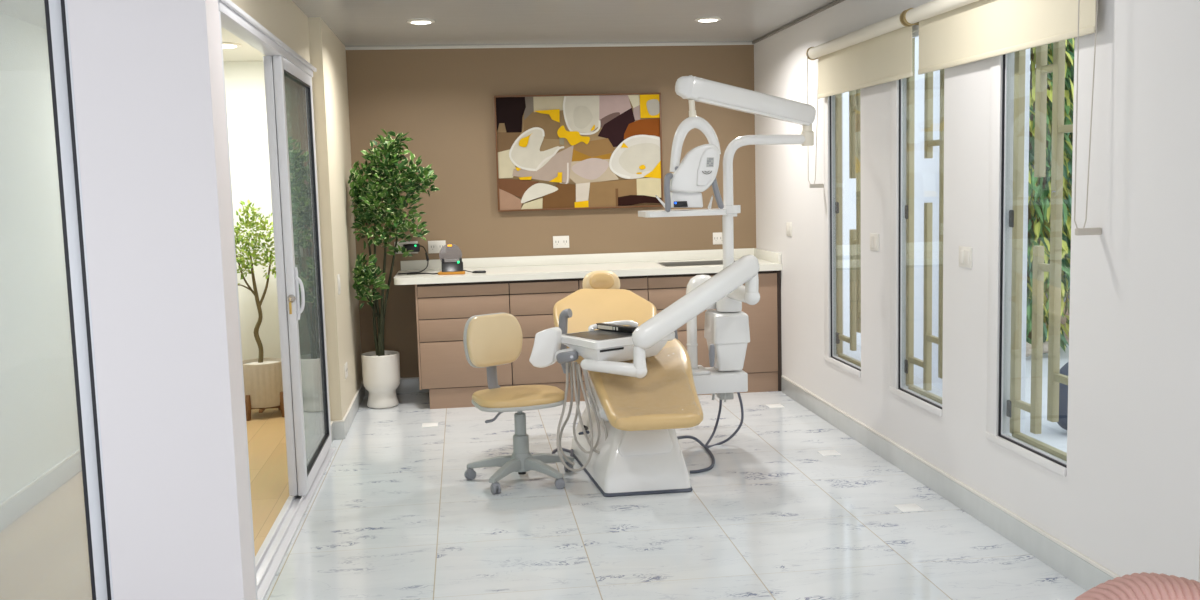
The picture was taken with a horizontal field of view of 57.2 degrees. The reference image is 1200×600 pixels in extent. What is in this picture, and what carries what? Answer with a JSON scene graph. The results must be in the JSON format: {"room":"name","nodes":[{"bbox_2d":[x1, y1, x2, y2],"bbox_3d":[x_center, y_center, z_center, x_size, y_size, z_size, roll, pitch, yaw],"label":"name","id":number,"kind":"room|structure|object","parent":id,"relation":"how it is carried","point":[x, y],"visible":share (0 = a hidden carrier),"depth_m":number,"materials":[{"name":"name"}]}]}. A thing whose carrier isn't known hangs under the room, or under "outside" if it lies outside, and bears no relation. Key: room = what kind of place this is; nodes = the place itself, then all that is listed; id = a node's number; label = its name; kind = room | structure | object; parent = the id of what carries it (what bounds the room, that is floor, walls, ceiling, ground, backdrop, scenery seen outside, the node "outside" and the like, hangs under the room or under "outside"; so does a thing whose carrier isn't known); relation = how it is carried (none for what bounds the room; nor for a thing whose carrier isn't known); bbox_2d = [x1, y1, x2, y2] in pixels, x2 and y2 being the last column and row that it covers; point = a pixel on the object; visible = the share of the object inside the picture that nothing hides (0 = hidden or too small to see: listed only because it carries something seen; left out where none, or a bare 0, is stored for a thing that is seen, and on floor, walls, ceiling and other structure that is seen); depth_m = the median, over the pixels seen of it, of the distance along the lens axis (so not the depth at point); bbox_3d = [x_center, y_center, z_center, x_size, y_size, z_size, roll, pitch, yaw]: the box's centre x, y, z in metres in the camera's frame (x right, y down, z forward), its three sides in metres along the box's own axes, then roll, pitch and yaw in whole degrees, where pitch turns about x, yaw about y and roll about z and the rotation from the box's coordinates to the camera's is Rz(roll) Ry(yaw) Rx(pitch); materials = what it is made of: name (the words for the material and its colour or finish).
{"room":"dental clinic","nodes":[
{"label":"dental clinic","id":0,"kind":"room"},
{"bbox_2d":[0,12,79,502],"bbox_3d":[-2.885,-0.264,5.462,0.110,2.700,4.350,-2,6,-7],"label":"wall","id":1,"kind":"structure","parent":0,"point":[39,428],"depth_m":5.46,"materials":[{"name":"white paint"}]},
{"bbox_2d":[0,448,81,531],"bbox_3d":[-2.803,0.908,5.691,0.014,0.118,3.937,-2,6,-7],"label":"baseboard","id":2,"kind":"structure","parent":1,"relation":"attached to","point":[27,497],"depth_m":5.41,"materials":[{"name":"stone"}]},
{"bbox_2d":[0,0,265,61],"bbox_3d":[-2.328,-1.461,5.507,1.424,0.100,4.250,-2,6,-7],"label":"ceiling","id":3,"kind":"structure","parent":0,"point":[30,11],"depth_m":5.50,"materials":[{"name":"white paint"}]},
{"bbox_2d":[222,42,241,48],"bbox_3d":[-2.288,-1.525,6.595,0.268,0.011,0.268,-2,6,-7],"label":"recessed light","id":4,"kind":"object","parent":3,"relation":"in","point":[226,45],"visible":0.43,"depth_m":6.57,"materials":[{"name":"white plastic"}]},
{"bbox_2d":[222,44,236,47],"bbox_3d":[-2.288,-1.524,6.595,0.238,0.010,0.238,-2,6,-7],"label":"diffuser","id":5,"kind":"object","parent":4,"relation":"attached to","point":[224,45],"depth_m":6.58,"materials":[{"name":"white plastic"}]},
{"bbox_2d":[67,0,255,599],"bbox_3d":[-1.477,-0.113,3.724,0.425,2.700,0.200,-2,6,-7],"label":"wall","id":6,"kind":"structure","parent":0,"point":[148,74],"depth_m":3.64,"materials":[{"name":"white paint"}]},
{"bbox_2d":[219,11,257,599],"bbox_3d":[-1.324,0.061,3.878,0.100,2.112,0.030,-2,6,-7],"label":"trim","id":7,"kind":"structure","parent":6,"relation":"attached to","point":[219,11],"depth_m":3.88,"materials":[{"name":"white metal"}]},
{"bbox_2d":[224,61,305,382],"bbox_3d":[-2.574,-0.509,7.639,1.370,2.700,0.120,-2,6,-7],"label":"wall","id":8,"kind":"structure","parent":0,"point":[244,80],"depth_m":7.57,"materials":[{"name":"white paint"}]},
{"bbox_2d":[302,383,306,401],"bbox_3d":[-2.454,0.667,7.711,1.210,0.140,0.013,-2,6,-7],"label":"baseboard","id":9,"kind":"structure","parent":8,"relation":"attached to","point":[304,392],"depth_m":7.75,"materials":[{"name":"stone"}]},
{"bbox_2d":[231,0,362,443],"bbox_3d":[-1.577,-0.340,5.831,0.160,2.700,4.030,-2,6,-7],"label":"wall","id":10,"kind":"structure","parent":0,"point":[312,39],"depth_m":6.52,"materials":[{"name":"beige paint"}]},
{"bbox_2d":[218,0,316,76],"bbox_3d":[-1.480,-1.141,4.948,0.095,0.053,2.430,-2,6,-7],"label":"trim","id":11,"kind":"structure","parent":10,"relation":"attached to","point":[234,19],"depth_m":4.48,"materials":[{"name":"white metal"}]},
{"bbox_2d":[263,56,314,495],"bbox_3d":[-1.569,-0.145,5.696,0.040,2.082,1.040,-2,6,-7],"label":"door","id":12,"kind":"structure","parent":10,"relation":"in","point":[267,60],"depth_m":5.20,"materials":[{"name":"white metal"}]},
{"bbox_2d":[255,447,335,599],"bbox_3d":[-1.434,0.972,5.157,0.115,0.030,2.390,-2,6,-7],"label":"trim","id":13,"kind":"structure","parent":10,"relation":"attached to","point":[271,553],"depth_m":4.74,"materials":[{"name":"white metal"}]},
{"bbox_2d":[273,55,331,495],"bbox_3d":[-1.502,-0.145,5.676,0.080,2.082,1.075,-2,6,-7],"label":"door","id":14,"kind":"structure","parent":10,"relation":"in","point":[306,473],"depth_m":5.73,"materials":[{"name":"white metal"}]},
{"bbox_2d":[331,421,333,441],"bbox_3d":[-1.585,0.793,6.455,0.013,0.114,0.247,-2,6,-7],"label":"baseboard","id":15,"kind":"object","parent":10,"relation":"attached to","point":[332,431],"visible":0.37,"depth_m":6.53,"materials":[{"name":"stone"}]},
{"bbox_2d":[333,420,344,439],"bbox_3d":[-1.571,0.778,6.587,0.083,0.114,0.013,-2,6,-7],"label":"baseboard","id":16,"kind":"object","parent":10,"relation":"attached to","point":[338,426],"visible":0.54,"depth_m":6.58,"materials":[{"name":"stone"}]},
{"bbox_2d":[337,274,340,294],"bbox_3d":[-1.585,-0.095,6.682,0.009,0.120,0.090,-2,6,-7],"label":"wall switch","id":17,"kind":"object","parent":10,"relation":"attached to","point":[338,275],"visible":1,"depth_m":6.65,"materials":[{"name":"white plastic"}]},
{"bbox_2d":[344,362,347,378],"bbox_3d":[-1.590,0.441,6.890,0.007,0.090,0.120,-2,6,-7],"label":"wall socket","id":18,"kind":"object","parent":10,"relation":"attached to","point":[345,365],"visible":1,"depth_m":6.87,"materials":[{"name":"white plastic"}]},
{"bbox_2d":[343,380,364,437],"bbox_3d":[-1.623,0.704,7.278,0.013,0.114,1.380,-2,6,-7],"label":"baseboard","id":19,"kind":"structure","parent":10,"relation":"attached to","point":[348,419],"depth_m":7.18,"materials":[{"name":"stone"}]},
{"bbox_2d":[0,391,1085,599],"bbox_3d":[-0.273,1.279,2.644,4.490,0.100,11.020,-2,6,-7],"label":"floor","id":20,"kind":"structure","parent":0,"point":[393,513],"depth_m":4.81,"materials":[{"name":"tile"}]},
{"bbox_2d":[234,199,284,420],"bbox_3d":[-2.276,0.056,7.273,0.428,1.439,0.311,-5,7,-26],"label":"potted tree","id":21,"kind":"object","parent":20,"relation":"on","point":[263,385],"visible":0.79,"depth_m":7.22,"materials":[{"name":"green plant"}]},
{"bbox_2d":[347,129,440,408],"bbox_3d":[-1.362,-0.205,7.399,0.611,1.881,0.390,-2,6,-7],"label":"potted plant","id":22,"kind":"object","parent":20,"relation":"on","point":[380,367],"visible":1,"depth_m":7.33,"materials":[{"name":"green plant"}]},
{"bbox_2d":[422,422,437,426],"bbox_3d":[-1.068,0.785,6.915,0.100,0.002,0.110,-2,6,-7],"label":"floor sticker","id":23,"kind":"object","parent":20,"relation":"on","point":[436,423],"visible":1,"depth_m":6.92,"materials":[{"name":"white"}]},
{"bbox_2d":[415,281,511,408],"bbox_3d":[-0.947,0.273,7.685,0.621,0.845,0.625,-2,6,-7],"label":"base cabinet","id":24,"kind":"object","parent":20,"relation":"on","point":[443,310],"visible":0.78,"depth_m":7.36,"materials":[{"name":"brown wood"}]},
{"bbox_2d":[394,248,781,284],"bbox_3d":[-0.098,-0.243,7.726,2.633,0.115,0.674,-2,6,-7],"label":"countertop","id":25,"kind":"structure","parent":24,"relation":"on","point":[632,263],"depth_m":7.83,"materials":[{"name":"white stone"}]},
{"bbox_2d":[398,243,437,274],"bbox_3d":[-1.259,-0.286,7.658,0.289,0.191,0.492,-2,6,-7],"label":"power adapter","id":26,"kind":"object","parent":25,"relation":"on","point":[416,247],"visible":0.98,"depth_m":7.82,"materials":[{"name":"black plastic"}]},
{"bbox_2d":[438,244,464,274],"bbox_3d":[-1.004,-0.279,7.467,0.185,0.202,0.157,-1,6,1],"label":"dock","id":27,"kind":"object","parent":25,"relation":"on","point":[450,255],"visible":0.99,"depth_m":7.49,"materials":[{"name":"grey plastic"}]},
{"bbox_2d":[438,271,464,274],"bbox_3d":[-1.008,-0.187,7.474,0.182,0.018,0.172,-2,6,-7],"label":"tray","id":28,"kind":"object","parent":27,"relation":"on","point":[441,272],"depth_m":7.40,"materials":[{"name":"orange plastic"}]},
{"bbox_2d":[463,270,485,272],"bbox_3d":[-0.874,-0.195,7.458,0.213,0.026,0.028,0,6,16],"label":"pen","id":29,"kind":"object","parent":25,"relation":"on","point":[482,271],"visible":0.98,"depth_m":7.44,"materials":[{"name":"black plastic"}]},
{"bbox_2d":[658,260,734,265],"bbox_3d":[0.709,-0.193,7.811,0.564,0.142,0.384,-2,6,-7],"label":"sink","id":30,"kind":"object","parent":25,"relation":"in","point":[712,262],"visible":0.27,"depth_m":7.97,"materials":[{"name":"silver metal"}]},
{"bbox_2d":[463,313,573,493],"bbox_3d":[-0.418,0.494,5.563,0.564,0.836,0.554,-2,6,-7],"label":"stool","id":31,"kind":"object","parent":20,"relation":"on","point":[490,341],"visible":0.98,"depth_m":5.53,"materials":[{"name":"beige leather"}]},
{"bbox_2d":[509,278,581,401],"bbox_3d":[-0.404,0.251,7.751,0.468,0.845,0.625,-2,6,-7],"label":"base cabinet","id":32,"kind":"object","parent":20,"relation":"on","point":[531,302],"visible":0.38,"depth_m":7.42,"materials":[{"name":"brown wood"}]},
{"bbox_2d":[578,276,647,400],"bbox_3d":[0.063,0.232,7.807,0.471,0.845,0.625,-2,6,-7],"label":"base cabinet","id":33,"kind":"object","parent":20,"relation":"on","point":[638,285],"visible":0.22,"depth_m":7.48,"materials":[{"name":"brown wood"}]},
{"bbox_2d":[552,270,714,496],"bbox_3d":[0.170,0.381,5.888,0.858,0.960,1.640,-2,6,-7],"label":"dental chair","id":34,"kind":"object","parent":20,"relation":"on","point":[641,453],"visible":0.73,"depth_m":5.36,"materials":[{"name":"beige leather"}]},
{"bbox_2d":[647,273,716,394],"bbox_3d":[0.532,0.213,7.864,0.470,0.845,0.625,-2,6,-7],"label":"base cabinet","id":35,"kind":"object","parent":20,"relation":"on","point":[663,290],"visible":0.23,"depth_m":7.52,"materials":[{"name":"brown wood"}]},
{"bbox_2d":[638,134,804,447],"bbox_3d":[0.680,-0.028,6.039,0.918,1.730,0.391,-2,6,-7],"label":"dental delivery unit","id":36,"kind":"object","parent":20,"relation":"on","point":[726,328],"visible":0.85,"depth_m":5.95,"materials":[{"name":"white plastic"}]},
{"bbox_2d":[529,255,759,471],"bbox_3d":[0.302,0.306,5.644,1.249,1.028,0.566,-6,8,-35],"label":"table","id":37,"kind":"object","parent":36,"relation":"attached to","point":[603,351],"visible":0.99,"depth_m":5.47,"materials":[{"name":"white plastic"}]},
{"bbox_2d":[565,326,638,339],"bbox_3d":[0.085,0.169,5.582,0.445,0.006,0.305,-6,8,-35],"label":"steel tray","id":38,"kind":"object","parent":37,"relation":"on","point":[592,334],"depth_m":5.51,"materials":[{"name":"silver metal"}]},
{"bbox_2d":[596,323,635,332],"bbox_3d":[0.116,0.147,5.598,0.035,0.032,0.401,-7,8,-42],"label":"light","id":39,"kind":"object","parent":37,"relation":"on","point":[601,326],"visible":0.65,"depth_m":5.62,"materials":[{"name":"black plastic"}]},
{"bbox_2d":[655,195,664,207],"bbox_3d":[0.328,-0.523,5.863,0.067,0.074,0.019,-2,6,-7],"label":"handpiece","id":40,"kind":"object","parent":36,"relation":"on","point":[657,197],"visible":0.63,"depth_m":5.86,"materials":[{"name":"white plastic"}]},
{"bbox_2d":[670,191,702,207],"bbox_3d":[0.453,-0.538,5.891,0.176,0.089,0.153,-2,6,-7],"label":"control box","id":41,"kind":"object","parent":36,"relation":"on","point":[678,199],"visible":0.88,"depth_m":5.83,"materials":[{"name":"white plastic"}]},
{"bbox_2d":[638,205,740,217],"bbox_3d":[0.490,-0.474,5.939,0.553,0.060,0.291,-2,6,-7],"label":"shelf","id":42,"kind":"object","parent":36,"relation":"attached to","point":[729,211],"depth_m":5.83,"materials":[{"name":"white plastic"}]},
{"bbox_2d":[708,195,712,208],"bbox_3d":[0.594,-0.526,5.917,0.029,0.074,0.020,-2,6,-7],"label":"handpiece","id":43,"kind":"object","parent":36,"relation":"on","point":[711,199],"visible":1,"depth_m":5.91,"materials":[{"name":"white plastic"}]},
{"bbox_2d":[664,75,815,211],"bbox_3d":[0.736,-0.843,5.905,0.894,0.710,0.208,-3,6,-15],"label":"lamp","id":44,"kind":"object","parent":36,"relation":"attached to","point":[696,172],"visible":1,"depth_m":5.80,"materials":[{"name":"white plastic"}]},
{"bbox_2d":[715,271,777,392],"bbox_3d":[0.982,0.195,7.918,0.433,0.845,0.625,-2,6,-7],"label":"base cabinet","id":45,"kind":"object","parent":20,"relation":"on","point":[761,357],"visible":0.45,"depth_m":7.63,"materials":[{"name":"brown wood"}]},
{"bbox_2d":[765,404,783,407],"bbox_3d":[1.145,0.693,7.198,0.100,0.002,0.110,-2,6,-7],"label":"floor sticker","id":46,"kind":"object","parent":20,"relation":"on","point":[768,405],"visible":1,"depth_m":7.20,"materials":[{"name":"white"}]},
{"bbox_2d":[777,270,781,390],"bbox_3d":[1.209,0.185,7.947,0.024,0.845,0.623,-2,6,-7],"label":"filler panel","id":47,"kind":"object","parent":20,"relation":"on","point":[778,271],"visible":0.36,"depth_m":7.64,"materials":[{"name":"brown"}]},
{"bbox_2d":[817,450,840,455],"bbox_3d":[1.238,0.826,5.947,0.100,0.002,0.110,-2,6,-7],"label":"floor sticker","id":48,"kind":"object","parent":20,"relation":"on","point":[822,452],"visible":1,"depth_m":5.95,"materials":[{"name":"white"}]},
{"bbox_2d":[894,503,924,511],"bbox_3d":[1.387,0.932,4.936,0.100,0.002,0.110,-2,6,-7],"label":"floor sticker","id":49,"kind":"object","parent":20,"relation":"on","point":[913,507],"visible":1,"depth_m":4.93,"materials":[{"name":"white"}]},
{"bbox_2d":[1074,572,1199,599],"bbox_3d":[1.043,0.904,1.804,0.727,0.755,0.613,-2,6,-7],"label":"armchair","id":50,"kind":"object","parent":20,"relation":"on","point":[1135,586],"visible":1,"depth_m":1.99,"materials":[{"name":"pink fabric"}]},
{"bbox_2d":[346,45,755,377],"bbox_3d":[-0.321,-0.618,8.062,3.250,2.700,0.120,-2,6,-7],"label":"wall","id":51,"kind":"structure","parent":0,"point":[444,98],"depth_m":7.92,"materials":[{"name":"brown paint"}]},
{"bbox_2d":[365,377,428,394],"bbox_3d":[-1.464,0.623,7.982,0.477,0.114,0.013,-2,6,-7],"label":"baseboard","id":52,"kind":"structure","parent":51,"relation":"attached to","point":[411,384],"depth_m":7.99,"materials":[{"name":"stone"}]},
{"bbox_2d":[394,241,417,253],"bbox_3d":[-1.389,-0.376,7.889,0.165,0.088,0.007,-2,6,-7],"label":"wall socket","id":53,"kind":"object","parent":51,"relation":"attached to","point":[406,242],"visible":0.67,"depth_m":7.88,"materials":[{"name":"white plastic"}]},
{"bbox_2d":[428,240,445,252],"bbox_3d":[-1.173,-0.382,7.916,0.125,0.090,0.007,-2,6,-7],"label":"wall socket","id":54,"kind":"object","parent":51,"relation":"attached to","point":[433,246],"visible":0.79,"depth_m":7.91,"materials":[{"name":"white plastic"}]},
{"bbox_2d":[345,42,753,49],"bbox_3d":[-0.326,-1.818,7.864,2.930,0.022,0.020,-2,6,-7],"label":"trim","id":55,"kind":"structure","parent":51,"relation":"attached to","point":[679,43],"depth_m":7.85,"materials":[{"name":"white paint"}]},
{"bbox_2d":[553,236,568,247],"bbox_3d":[-0.284,-0.423,8.023,0.118,0.088,0.007,-2,6,-7],"label":"wall socket","id":56,"kind":"object","parent":51,"relation":"attached to","point":[558,241],"visible":1,"depth_m":8.02,"materials":[{"name":"white plastic"}]},
{"bbox_2d":[494,93,662,211],"bbox_3d":[-0.148,-1.070,7.952,1.205,0.823,0.043,-2,6,-7],"label":"painting","id":57,"kind":"object","parent":51,"relation":"attached to","point":[556,151],"visible":0.96,"depth_m":7.94,"materials":[{"name":"multicoloured paint"}]},
{"bbox_2d":[713,232,722,244],"bbox_3d":[0.882,-0.457,8.166,0.090,0.088,0.007,-2,6,-7],"label":"wall socket","id":58,"kind":"object","parent":51,"relation":"attached to","point":[717,237],"visible":0.65,"depth_m":8.16,"materials":[{"name":"white plastic"}]},
{"bbox_2d":[292,0,835,46],"bbox_3d":[-1.274,-1.322,2.994,6.300,0.100,9.700,-2,6,-7],"label":"ceiling","id":59,"kind":"structure","parent":0,"point":[356,23],"depth_m":6.68,"materials":[{"name":"white paint"}]},
{"bbox_2d":[407,19,434,23],"bbox_3d":[-1.070,-1.662,6.576,0.164,0.011,0.164,-2,6,-7],"label":"recessed light","id":60,"kind":"object","parent":59,"relation":"in","point":[413,21],"visible":1,"depth_m":6.53,"materials":[{"name":"white plastic"}]},
{"bbox_2d":[411,21,430,23],"bbox_3d":[-1.070,-1.662,6.576,0.134,0.010,0.134,-2,6,-7],"label":"diffuser","id":61,"kind":"object","parent":60,"relation":"attached to","point":[412,22],"depth_m":6.56,"materials":[{"name":"white plastic"}]},
{"bbox_2d":[695,17,720,21],"bbox_3d":[0.670,-1.737,6.823,0.164,0.011,0.164,-2,6,-7],"label":"recessed light","id":62,"kind":"object","parent":59,"relation":"in","point":[704,19],"visible":1,"depth_m":6.78,"materials":[{"name":"white plastic"}]},
{"bbox_2d":[699,19,716,21],"bbox_3d":[0.670,-1.737,6.823,0.134,0.010,0.134,-2,6,-7],"label":"diffuser","id":63,"kind":"object","parent":62,"relation":"attached to","point":[700,20],"depth_m":6.81,"materials":[{"name":"white plastic"}]},
{"bbox_2d":[754,0,1199,582],"bbox_3d":[1.510,-0.412,5.704,0.080,2.700,5.030,-2,6,-7],"label":"wall","id":64,"kind":"structure","parent":0,"point":[1127,499],"depth_m":3.89,"materials":[{"name":"white paint"}]},
{"bbox_2d":[786,222,791,235],"bbox_3d":[1.263,-0.473,7.354,0.009,0.090,0.120,-2,6,-7],"label":"wall switch","id":65,"kind":"object","parent":64,"relation":"attached to","point":[788,225],"visible":1,"depth_m":7.35,"materials":[{"name":"white plastic"}]},
{"bbox_2d":[752,0,844,43],"bbox_3d":[1.428,-1.617,5.557,0.020,0.018,5.010,-2,6,-7],"label":"trim","id":66,"kind":"structure","parent":64,"relation":"attached to","point":[836,1],"depth_m":6.89,"materials":[{"name":"grey paint"}]},
{"bbox_2d":[823,93,860,376],"bbox_3d":[1.425,-0.517,6.328,0.090,1.840,0.605,-2,6,-7],"label":"window","id":67,"kind":"structure","parent":64,"relation":"in","point":[829,265],"depth_m":6.56,"materials":[{"name":"white paint"}]},
{"bbox_2d":[835,89,860,366],"bbox_3d":[1.442,-0.498,6.282,0.034,1.749,0.513,-2,6,-7],"label":"window grille","id":68,"kind":"object","parent":67,"relation":"attached to","point":[854,96],"visible":0.67,"depth_m":6.32,"materials":[{"name":"beige metal"}]},
{"bbox_2d":[806,10,918,187],"bbox_3d":[1.372,-1.014,5.872,0.104,0.833,1.429,-2,6,-7],"label":"roller blind","id":69,"kind":"object","parent":64,"relation":"attached to","point":[880,52],"visible":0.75,"depth_m":5.74,"materials":[{"name":"beige fabric"}]},
{"bbox_2d":[870,233,878,250],"bbox_3d":[1.454,-0.307,5.835,0.009,0.090,0.120,-2,6,-7],"label":"wall switch","id":70,"kind":"object","parent":64,"relation":"attached to","point":[874,238],"visible":1,"depth_m":5.82,"materials":[{"name":"white plastic"}]},
{"bbox_2d":[889,31,941,415],"bbox_3d":[1.554,-0.409,5.297,0.090,1.840,0.615,-2,6,-7],"label":"window","id":71,"kind":"structure","parent":64,"relation":"in","point":[897,234],"depth_m":5.52,"materials":[{"name":"white paint"}]},
{"bbox_2d":[904,38,943,403],"bbox_3d":[1.571,-0.389,5.248,0.034,1.749,0.518,-2,6,-7],"label":"window grille","id":72,"kind":"object","parent":71,"relation":"attached to","point":[928,338],"visible":0.6,"depth_m":5.32,"materials":[{"name":"beige metal"}]},
{"bbox_2d":[781,375,1120,590],"bbox_3d":[1.538,0.809,5.497,0.014,0.118,4.360,-2,6,-7],"label":"baseboard","id":73,"kind":"structure","parent":64,"relation":"attached to","point":[1069,562],"depth_m":4.83,"materials":[{"name":"stone"}]},
{"bbox_2d":[959,246,971,267],"bbox_3d":[1.586,-0.186,4.780,0.009,0.090,0.120,-2,6,-7],"label":"wall switch","id":74,"kind":"object","parent":64,"relation":"attached to","point":[965,253],"visible":1,"depth_m":4.77,"materials":[{"name":"white plastic"}]},
{"bbox_2d":[903,0,1101,234],"bbox_3d":[1.559,-0.785,4.410,0.104,0.983,1.489,-2,6,-7],"label":"roller blind","id":75,"kind":"object","parent":64,"relation":"attached to","point":[952,33],"visible":1,"depth_m":4.35,"materials":[{"name":"beige fabric"}]},
{"bbox_2d":[986,52,1066,476],"bbox_3d":[1.686,-0.298,4.251,0.090,1.840,0.615,-2,6,-7],"label":"window","id":76,"kind":"structure","parent":64,"relation":"in","point":[1008,59],"depth_m":4.48,"materials":[{"name":"white paint"}]},
{"bbox_2d":[1006,40,1072,460],"bbox_3d":[1.702,-0.279,4.202,0.034,1.749,0.518,-2,6,-7],"label":"window grille","id":77,"kind":"object","parent":76,"relation":"attached to","point":[1015,404],"visible":0.73,"depth_m":4.25,"materials":[{"name":"beige metal"}]},
{"bbox_3d":[-2.254,-1.275,3.504,1.075,0.300,0.140,-2,6,-7],"label":"lintel","id":78,"kind":"object","parent":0,"visible":0},
{"bbox_2d":[44,0,113,599],"bbox_3d":[-2.134,0.017,3.623,0.915,2.300,0.125,-2,6,-7],"label":"door frame","id":79,"kind":"structure","parent":78,"relation":"attached to","point":[56,11],"depth_m":3.63,"materials":[{"name":"white metal"}]},
{"label":"outside","id":80,"kind":"structure","parent":0,"visible":0},
{"bbox_2d":[844,341,1068,452],"bbox_3d":[6.861,0.245,11.020,11.760,0.150,20.000,-2,6,-7],"label":"ground","id":81,"kind":"structure","parent":80,"point":[1052,434],"depth_m":7.55,"materials":[{"name":"concrete"}]},
{"bbox_2d":[843,36,1029,433],"bbox_3d":[2.310,-1.333,10.265,0.199,3.400,8.100,-2,6,-1],"label":"wall","id":82,"kind":"structure","parent":81,"relation":"on","point":[926,171],"depth_m":8.09,"materials":[{"name":"white"}]},
{"bbox_2d":[1026,342,1030,356],"bbox_3d":[3.429,0.399,8.932,0.221,0.131,0.157,-2,6,-7],"label":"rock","id":83,"kind":"object","parent":81,"relation":"on","point":[1028,346],"visible":0.2,"depth_m":8.87,"materials":[{"name":"beige stone"}]},
{"bbox_2d":[1043,341,1047,352],"bbox_3d":[3.662,0.392,9.034,0.160,0.100,0.120,-2,6,-7],"label":"rock","id":84,"kind":"object","parent":81,"relation":"on","point":[1045,344],"visible":0.25,"depth_m":8.98,"materials":[{"name":"beige stone"}]},
{"bbox_2d":[1026,38,1074,353],"bbox_3d":[3.613,-1.610,9.153,1.731,4.306,1.372,-3,6,-11],"label":"bamboo","id":85,"kind":"object","parent":81,"relation":"on","point":[1039,188],"visible":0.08,"depth_m":8.82,"materials":[{"name":"green plant"}]},
{"bbox_2d":[1034,109,1070,301],"bbox_3d":[6.498,-1.076,12.152,8.100,2.250,0.200,-2,6,-7],"label":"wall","id":86,"kind":"structure","parent":81,"relation":"on","point":[1064,300],"depth_m":11.96,"materials":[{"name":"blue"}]},
{"bbox_2d":[1045,308,1068,343],"bbox_3d":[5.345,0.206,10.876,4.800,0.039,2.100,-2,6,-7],"label":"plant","id":87,"kind":"object","parent":81,"relation":"on","point":[1063,320],"visible":0.02,"depth_m":10.77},
{"bbox_2d":[1057,362,1068,429],"bbox_3d":[2.792,0.560,6.439,0.430,0.430,0.121,-6,8,-35],"label":"wheel","id":88,"kind":"object","parent":81,"relation":"on","point":[1063,389],"visible":0.16,"depth_m":6.31,"materials":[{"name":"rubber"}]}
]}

